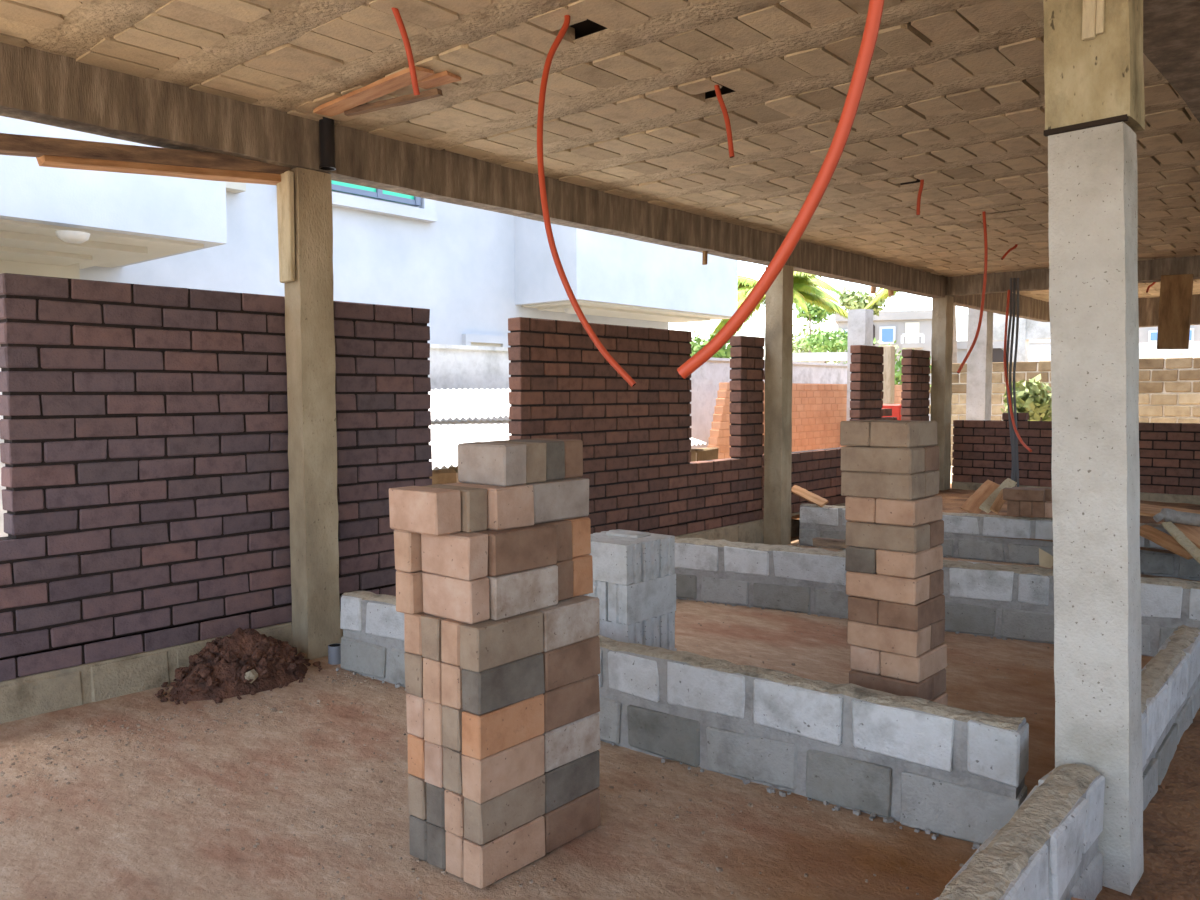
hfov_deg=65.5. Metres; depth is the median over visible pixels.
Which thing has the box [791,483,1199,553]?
floor
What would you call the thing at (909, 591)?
brick
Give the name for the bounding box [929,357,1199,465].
wall
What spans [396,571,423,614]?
brick
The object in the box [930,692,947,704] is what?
brick
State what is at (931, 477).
brick
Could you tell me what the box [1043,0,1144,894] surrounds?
concrete pillar
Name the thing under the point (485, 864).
brick
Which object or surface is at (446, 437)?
sheet
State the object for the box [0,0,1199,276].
ceiling
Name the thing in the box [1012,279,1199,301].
ceiling
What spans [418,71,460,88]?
board
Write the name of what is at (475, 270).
house
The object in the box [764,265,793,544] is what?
concrete pillar
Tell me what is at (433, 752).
brick
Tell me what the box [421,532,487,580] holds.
brick
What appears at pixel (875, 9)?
conduit
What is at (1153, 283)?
conduit
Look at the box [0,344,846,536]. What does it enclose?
wall
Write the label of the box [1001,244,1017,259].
conduit
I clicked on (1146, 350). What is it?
shed
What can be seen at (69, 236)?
ceiling lamp
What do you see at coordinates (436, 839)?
brick
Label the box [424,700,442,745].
brick
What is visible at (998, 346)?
arched building
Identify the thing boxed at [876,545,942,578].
brick
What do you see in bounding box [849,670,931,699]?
brick
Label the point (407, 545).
brick
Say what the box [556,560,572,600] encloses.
brick
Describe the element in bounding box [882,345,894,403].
wooden post
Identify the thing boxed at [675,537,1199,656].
wall
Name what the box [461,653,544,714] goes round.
brick
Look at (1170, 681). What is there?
wall
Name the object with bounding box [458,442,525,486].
brick
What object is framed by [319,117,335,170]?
drain pipe
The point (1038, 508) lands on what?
brick
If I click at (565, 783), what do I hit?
brick
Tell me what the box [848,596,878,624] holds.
brick
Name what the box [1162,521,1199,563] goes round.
board
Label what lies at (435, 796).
brick
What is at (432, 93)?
plank
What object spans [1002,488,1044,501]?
brick
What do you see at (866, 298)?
tree
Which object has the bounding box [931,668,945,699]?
brick
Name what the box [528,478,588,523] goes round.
brick
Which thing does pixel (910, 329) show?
apartment building
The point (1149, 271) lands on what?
beam
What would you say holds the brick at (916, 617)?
on the brick at (937, 628)
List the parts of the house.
glass pane, window sill, glass pane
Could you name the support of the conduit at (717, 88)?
attached to the ceiling at (952, 100)
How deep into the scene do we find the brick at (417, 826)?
3.01 m
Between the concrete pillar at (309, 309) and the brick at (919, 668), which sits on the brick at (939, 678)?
the brick at (919, 668)
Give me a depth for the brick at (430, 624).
2.93 m
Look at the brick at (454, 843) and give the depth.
2.90 m
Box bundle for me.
[1004,278,1031,486]
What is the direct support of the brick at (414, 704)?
on the brick at (416, 745)
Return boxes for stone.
[244,669,257,682]
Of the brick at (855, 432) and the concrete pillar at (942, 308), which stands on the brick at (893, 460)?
the brick at (855, 432)
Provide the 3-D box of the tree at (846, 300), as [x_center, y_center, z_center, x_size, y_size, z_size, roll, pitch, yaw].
[7.011,-2.268,25.979,0.920,4.616,0.760,3,4,41]
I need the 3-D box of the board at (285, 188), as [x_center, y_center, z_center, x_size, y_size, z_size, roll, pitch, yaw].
[-1.753,-1.242,5.205,0.134,0.605,0.034,3,4,41]
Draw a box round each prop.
[870,286,875,293]
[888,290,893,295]
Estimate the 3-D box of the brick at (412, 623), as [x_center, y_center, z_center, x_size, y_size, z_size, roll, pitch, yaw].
[-0.510,0.583,3.096,0.084,0.134,0.288,3,4,40]
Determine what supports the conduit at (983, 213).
hanging from the ceiling at (952, 100)
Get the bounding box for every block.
[587,580,607,620]
[590,536,641,584]
[591,532,658,580]
[599,619,642,643]
[602,529,674,576]
[606,529,650,537]
[608,573,675,624]
[643,616,659,646]
[660,611,674,649]
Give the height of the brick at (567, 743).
0.134 m
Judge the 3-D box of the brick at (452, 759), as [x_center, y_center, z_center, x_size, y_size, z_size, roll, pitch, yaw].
[-0.370,0.991,3.000,0.084,0.134,0.288,3,4,40]
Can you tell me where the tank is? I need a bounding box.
[882,404,901,419]
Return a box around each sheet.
[428,388,510,420]
[429,419,705,469]
[1153,508,1199,526]
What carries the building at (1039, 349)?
on the ground
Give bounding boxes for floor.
[0,536,1199,899]
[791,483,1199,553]
[1095,708,1199,899]
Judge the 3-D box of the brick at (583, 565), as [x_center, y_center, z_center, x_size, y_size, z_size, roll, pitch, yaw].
[-0.164,0.434,3.330,0.276,0.134,0.110,3,4,40]
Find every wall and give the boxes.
[0,273,929,723]
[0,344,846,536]
[336,590,1028,848]
[429,448,718,484]
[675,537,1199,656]
[707,382,901,458]
[797,503,1199,580]
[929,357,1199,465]
[934,764,1104,899]
[952,413,1199,504]
[1141,625,1199,810]
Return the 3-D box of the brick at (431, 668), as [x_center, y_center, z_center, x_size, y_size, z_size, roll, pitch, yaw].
[-0.440,0.721,3.045,0.083,0.134,0.288,3,4,40]
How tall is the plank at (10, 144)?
0.276 m
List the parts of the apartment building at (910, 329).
glass pane, balustrade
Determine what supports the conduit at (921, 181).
hanging from the ceiling at (952, 100)
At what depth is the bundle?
11.67 m
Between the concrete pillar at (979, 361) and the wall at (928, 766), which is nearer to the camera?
the wall at (928, 766)
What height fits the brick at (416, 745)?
0.134 m
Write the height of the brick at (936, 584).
0.098 m
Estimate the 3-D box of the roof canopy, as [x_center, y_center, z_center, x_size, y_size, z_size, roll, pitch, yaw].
[5.819,-1.297,25.312,1.846,2.665,0.541,1,3,13]
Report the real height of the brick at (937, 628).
0.099 m
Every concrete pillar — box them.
[284,167,340,659]
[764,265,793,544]
[846,309,873,420]
[930,295,953,489]
[966,308,992,419]
[1012,317,1028,361]
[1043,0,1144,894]
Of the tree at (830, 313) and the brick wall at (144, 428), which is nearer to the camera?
the brick wall at (144, 428)
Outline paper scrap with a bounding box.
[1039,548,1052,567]
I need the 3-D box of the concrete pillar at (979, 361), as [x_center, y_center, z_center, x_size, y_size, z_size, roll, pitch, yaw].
[6.100,-0.932,15.000,0.299,3.249,0.300,3,4,41]
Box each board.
[276,171,294,282]
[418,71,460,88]
[1140,503,1199,516]
[1140,525,1192,559]
[1157,274,1193,348]
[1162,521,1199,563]
[1173,523,1199,548]
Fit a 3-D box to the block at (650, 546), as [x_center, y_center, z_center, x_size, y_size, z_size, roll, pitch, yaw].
[0.114,0.539,4.756,0.400,0.192,0.130,3,4,41]
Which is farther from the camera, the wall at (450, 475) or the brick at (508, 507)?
the wall at (450, 475)
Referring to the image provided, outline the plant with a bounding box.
[1001,374,1051,420]
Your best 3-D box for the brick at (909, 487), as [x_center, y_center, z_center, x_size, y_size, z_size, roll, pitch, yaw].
[1.114,0.135,3.673,0.289,0.099,0.143,3,4,41]
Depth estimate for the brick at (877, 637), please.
3.62 m
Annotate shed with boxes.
[1139,341,1199,359]
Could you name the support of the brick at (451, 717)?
on the brick at (452, 759)
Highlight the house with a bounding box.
[0,116,737,346]
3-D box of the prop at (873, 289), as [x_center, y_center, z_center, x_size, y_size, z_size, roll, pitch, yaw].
[3.388,-2.190,11.464,0.070,0.539,0.188,3,4,41]
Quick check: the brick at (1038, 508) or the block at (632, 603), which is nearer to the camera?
the block at (632, 603)
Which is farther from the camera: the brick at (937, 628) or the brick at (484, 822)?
the brick at (937, 628)
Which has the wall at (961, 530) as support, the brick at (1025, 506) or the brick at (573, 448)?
the brick at (1025, 506)
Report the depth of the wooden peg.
8.28 m
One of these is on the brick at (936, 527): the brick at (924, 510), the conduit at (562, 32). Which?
the brick at (924, 510)
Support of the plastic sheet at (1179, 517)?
on the board at (1192, 533)
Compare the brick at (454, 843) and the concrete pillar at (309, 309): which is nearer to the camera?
the brick at (454, 843)
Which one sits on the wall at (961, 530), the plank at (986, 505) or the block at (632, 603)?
the plank at (986, 505)
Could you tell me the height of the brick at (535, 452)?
0.134 m
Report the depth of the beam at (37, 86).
5.47 m
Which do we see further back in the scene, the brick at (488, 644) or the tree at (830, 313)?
the tree at (830, 313)
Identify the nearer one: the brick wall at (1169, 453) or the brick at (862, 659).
the brick at (862, 659)
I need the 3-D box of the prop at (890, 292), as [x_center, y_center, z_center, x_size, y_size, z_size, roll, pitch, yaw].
[3.660,-2.212,11.777,0.070,0.532,0.169,3,4,41]
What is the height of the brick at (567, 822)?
0.134 m
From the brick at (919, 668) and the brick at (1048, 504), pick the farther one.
the brick at (1048, 504)
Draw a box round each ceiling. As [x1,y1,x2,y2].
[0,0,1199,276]
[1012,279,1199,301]
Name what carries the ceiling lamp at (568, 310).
attached to the house
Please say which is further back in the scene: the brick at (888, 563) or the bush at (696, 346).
the bush at (696, 346)
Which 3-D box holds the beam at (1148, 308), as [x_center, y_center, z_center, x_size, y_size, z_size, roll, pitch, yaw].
[11.578,-2.233,12.924,9.779,0.690,0.238,3,4,41]
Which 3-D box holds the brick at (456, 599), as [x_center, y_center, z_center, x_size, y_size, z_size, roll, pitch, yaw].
[-0.453,0.458,2.927,0.232,0.134,0.084,3,4,40]
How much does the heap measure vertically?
0.304 m
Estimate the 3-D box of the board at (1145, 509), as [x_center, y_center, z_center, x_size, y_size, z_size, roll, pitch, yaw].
[4.698,0.517,7.657,0.612,0.118,0.344,1,4,22]
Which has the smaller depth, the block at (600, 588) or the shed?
the block at (600, 588)
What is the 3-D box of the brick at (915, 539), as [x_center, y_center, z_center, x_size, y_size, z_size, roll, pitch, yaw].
[1.132,0.335,3.672,0.289,0.098,0.143,3,4,41]
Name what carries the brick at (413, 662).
on the brick at (414, 704)
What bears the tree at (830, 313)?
on the ground
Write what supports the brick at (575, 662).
on the brick at (564, 705)
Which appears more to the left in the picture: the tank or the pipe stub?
the pipe stub
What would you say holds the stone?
on the heap
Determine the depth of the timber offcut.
6.55 m
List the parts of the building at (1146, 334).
glass pane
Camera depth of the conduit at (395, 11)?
3.78 m
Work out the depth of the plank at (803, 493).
9.24 m
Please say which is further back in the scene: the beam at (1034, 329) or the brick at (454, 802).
the beam at (1034, 329)
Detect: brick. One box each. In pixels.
[389,486,460,535]
[394,530,421,572]
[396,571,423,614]
[404,612,426,655]
[404,652,424,697]
[406,693,424,737]
[408,734,424,778]
[408,774,426,819]
[409,815,427,860]
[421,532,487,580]
[421,614,446,660]
[422,484,486,532]
[422,572,489,623]
[423,657,443,703]
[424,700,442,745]
[425,741,443,787]
[426,782,445,827]
[427,822,445,869]
[441,619,466,665]
[441,663,461,709]
[442,705,463,751]
[443,482,533,530]
[443,747,462,793]
[444,789,463,836]
[445,831,464,878]
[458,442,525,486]
[460,611,542,671]
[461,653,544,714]
[462,694,543,759]
[462,735,544,803]
[463,816,545,888]
[464,775,544,844]
[477,523,556,576]
[486,565,557,619]
[487,441,545,483]
[502,439,564,480]
[522,438,582,478]
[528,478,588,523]
[535,595,599,651]
[542,636,599,691]
[542,712,599,771]
[542,788,600,852]
[543,675,599,731]
[543,750,599,813]
[544,520,571,561]
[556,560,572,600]
[564,517,590,557]
[572,555,592,596]
[840,420,897,445]
[841,446,924,473]
[841,471,924,500]
[845,496,875,522]
[845,521,929,552]
[845,546,877,573]
[846,571,929,604]
[847,620,930,656]
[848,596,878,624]
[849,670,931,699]
[850,645,880,674]
[870,420,936,447]
[875,495,942,526]
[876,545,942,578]
[878,594,944,630]
[880,643,946,682]
[922,445,938,471]
[922,470,939,496]
[926,520,943,547]
[926,569,943,598]
[930,618,944,648]
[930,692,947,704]
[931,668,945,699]
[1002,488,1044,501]
[1007,500,1019,515]
[1012,487,1051,500]
[1020,501,1032,516]
[1032,501,1045,517]
[1045,501,1052,517]
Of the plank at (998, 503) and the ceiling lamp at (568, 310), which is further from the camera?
the ceiling lamp at (568, 310)
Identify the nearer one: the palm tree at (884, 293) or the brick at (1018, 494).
the brick at (1018, 494)
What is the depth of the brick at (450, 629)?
2.87 m
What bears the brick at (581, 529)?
on the brick at (583, 565)
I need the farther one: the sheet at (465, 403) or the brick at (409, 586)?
the sheet at (465, 403)
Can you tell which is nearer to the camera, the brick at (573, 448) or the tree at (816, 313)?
the brick at (573, 448)
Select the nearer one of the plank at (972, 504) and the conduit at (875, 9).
the conduit at (875, 9)
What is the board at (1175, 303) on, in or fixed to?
attached to the beam at (1149, 271)
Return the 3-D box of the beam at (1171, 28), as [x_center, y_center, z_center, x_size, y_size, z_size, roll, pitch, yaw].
[2.852,-1.780,4.189,0.308,0.500,14.618,3,4,41]
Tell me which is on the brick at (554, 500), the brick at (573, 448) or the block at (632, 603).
the brick at (573, 448)
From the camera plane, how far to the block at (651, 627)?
4.65 m
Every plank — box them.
[0,133,290,173]
[36,155,280,184]
[313,66,433,116]
[344,88,442,116]
[791,485,828,506]
[961,480,999,513]
[979,478,1016,512]
[990,489,1005,513]
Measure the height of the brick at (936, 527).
0.098 m
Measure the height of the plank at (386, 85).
0.028 m
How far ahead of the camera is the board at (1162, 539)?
7.33 m
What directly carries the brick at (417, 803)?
on the brick at (417, 826)
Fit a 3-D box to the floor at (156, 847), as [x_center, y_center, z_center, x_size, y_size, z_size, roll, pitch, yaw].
[-0.258,1.264,4.112,4.320,0.021,11.745,3,4,41]
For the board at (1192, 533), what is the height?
0.198 m
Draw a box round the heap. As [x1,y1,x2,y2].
[154,627,322,703]
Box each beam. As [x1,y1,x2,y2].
[0,42,946,297]
[947,255,1199,295]
[947,277,1049,321]
[993,313,1050,340]
[1138,294,1199,327]
[1143,0,1199,121]
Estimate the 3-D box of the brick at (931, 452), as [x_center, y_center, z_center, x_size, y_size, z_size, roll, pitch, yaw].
[1.207,0.029,3.779,0.289,0.098,0.143,3,4,41]
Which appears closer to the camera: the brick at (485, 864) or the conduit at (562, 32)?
the brick at (485, 864)
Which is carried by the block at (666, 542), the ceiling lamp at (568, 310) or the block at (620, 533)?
the block at (620, 533)
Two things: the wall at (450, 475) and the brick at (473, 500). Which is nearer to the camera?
the brick at (473, 500)
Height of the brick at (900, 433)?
0.099 m
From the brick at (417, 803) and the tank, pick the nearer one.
the brick at (417, 803)
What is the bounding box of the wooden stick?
[1082,0,1104,40]
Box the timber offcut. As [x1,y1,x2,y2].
[812,537,846,548]
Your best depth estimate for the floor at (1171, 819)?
3.02 m
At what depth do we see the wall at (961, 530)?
8.35 m
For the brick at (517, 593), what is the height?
0.134 m
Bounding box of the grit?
[0,599,1052,899]
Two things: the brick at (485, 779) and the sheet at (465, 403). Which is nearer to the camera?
the brick at (485, 779)
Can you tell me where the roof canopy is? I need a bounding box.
[793,352,846,362]
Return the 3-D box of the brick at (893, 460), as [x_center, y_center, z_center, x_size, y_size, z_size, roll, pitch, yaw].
[1.112,0.036,3.669,0.289,0.099,0.143,3,4,41]
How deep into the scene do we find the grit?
3.79 m
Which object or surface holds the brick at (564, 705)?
on the brick at (567, 743)
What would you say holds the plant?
on the ground
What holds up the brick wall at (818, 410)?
on the ground
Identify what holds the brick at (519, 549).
on the brick at (517, 593)
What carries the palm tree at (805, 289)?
on the ground
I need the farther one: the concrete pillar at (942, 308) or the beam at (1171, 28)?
the concrete pillar at (942, 308)
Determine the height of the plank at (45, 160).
0.158 m
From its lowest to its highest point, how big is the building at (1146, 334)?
4.898 m
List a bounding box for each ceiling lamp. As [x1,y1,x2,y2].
[55,230,90,243]
[564,308,575,313]
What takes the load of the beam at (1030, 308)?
on the concrete pillar at (942, 308)
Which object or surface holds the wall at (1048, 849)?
on the ground
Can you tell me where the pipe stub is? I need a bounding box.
[328,643,340,664]
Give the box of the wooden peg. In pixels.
[702,251,707,264]
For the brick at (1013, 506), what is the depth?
8.23 m
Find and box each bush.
[690,328,730,357]
[793,323,836,363]
[796,328,847,363]
[873,337,930,385]
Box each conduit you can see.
[391,8,419,94]
[537,15,635,386]
[677,0,883,378]
[714,85,734,157]
[916,180,923,214]
[957,211,987,372]
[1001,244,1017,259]
[1146,282,1155,292]
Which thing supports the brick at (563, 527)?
on the brick at (565, 568)
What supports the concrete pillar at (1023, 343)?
on the ground
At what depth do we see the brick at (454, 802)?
2.89 m
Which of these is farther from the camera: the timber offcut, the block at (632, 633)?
the timber offcut
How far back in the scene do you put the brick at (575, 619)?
3.10 m
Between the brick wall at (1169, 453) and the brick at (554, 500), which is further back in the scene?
the brick wall at (1169, 453)
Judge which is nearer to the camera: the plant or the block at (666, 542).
the block at (666, 542)
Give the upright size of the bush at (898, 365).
2.785 m
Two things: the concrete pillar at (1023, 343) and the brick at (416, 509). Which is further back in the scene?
the concrete pillar at (1023, 343)
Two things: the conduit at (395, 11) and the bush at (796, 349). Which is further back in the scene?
the bush at (796, 349)
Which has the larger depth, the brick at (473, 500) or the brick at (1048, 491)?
the brick at (1048, 491)
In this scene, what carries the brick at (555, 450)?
on the brick at (554, 500)
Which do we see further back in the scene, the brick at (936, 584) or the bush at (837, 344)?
the bush at (837, 344)
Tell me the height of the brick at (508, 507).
0.134 m
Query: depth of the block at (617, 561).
4.54 m
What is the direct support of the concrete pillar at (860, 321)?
on the ground
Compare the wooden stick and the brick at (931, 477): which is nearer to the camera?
the wooden stick
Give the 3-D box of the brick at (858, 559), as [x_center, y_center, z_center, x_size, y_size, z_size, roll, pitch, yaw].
[1.119,0.428,3.785,0.124,0.099,0.289,3,4,41]
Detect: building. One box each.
[835,310,931,420]
[957,340,1010,362]
[1029,339,1050,361]
[1139,325,1199,342]
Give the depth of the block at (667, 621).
4.75 m
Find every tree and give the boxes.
[710,271,847,338]
[793,302,829,352]
[818,311,833,329]
[836,286,862,310]
[850,290,885,315]
[864,288,956,362]
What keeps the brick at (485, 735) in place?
on the brick at (485, 779)

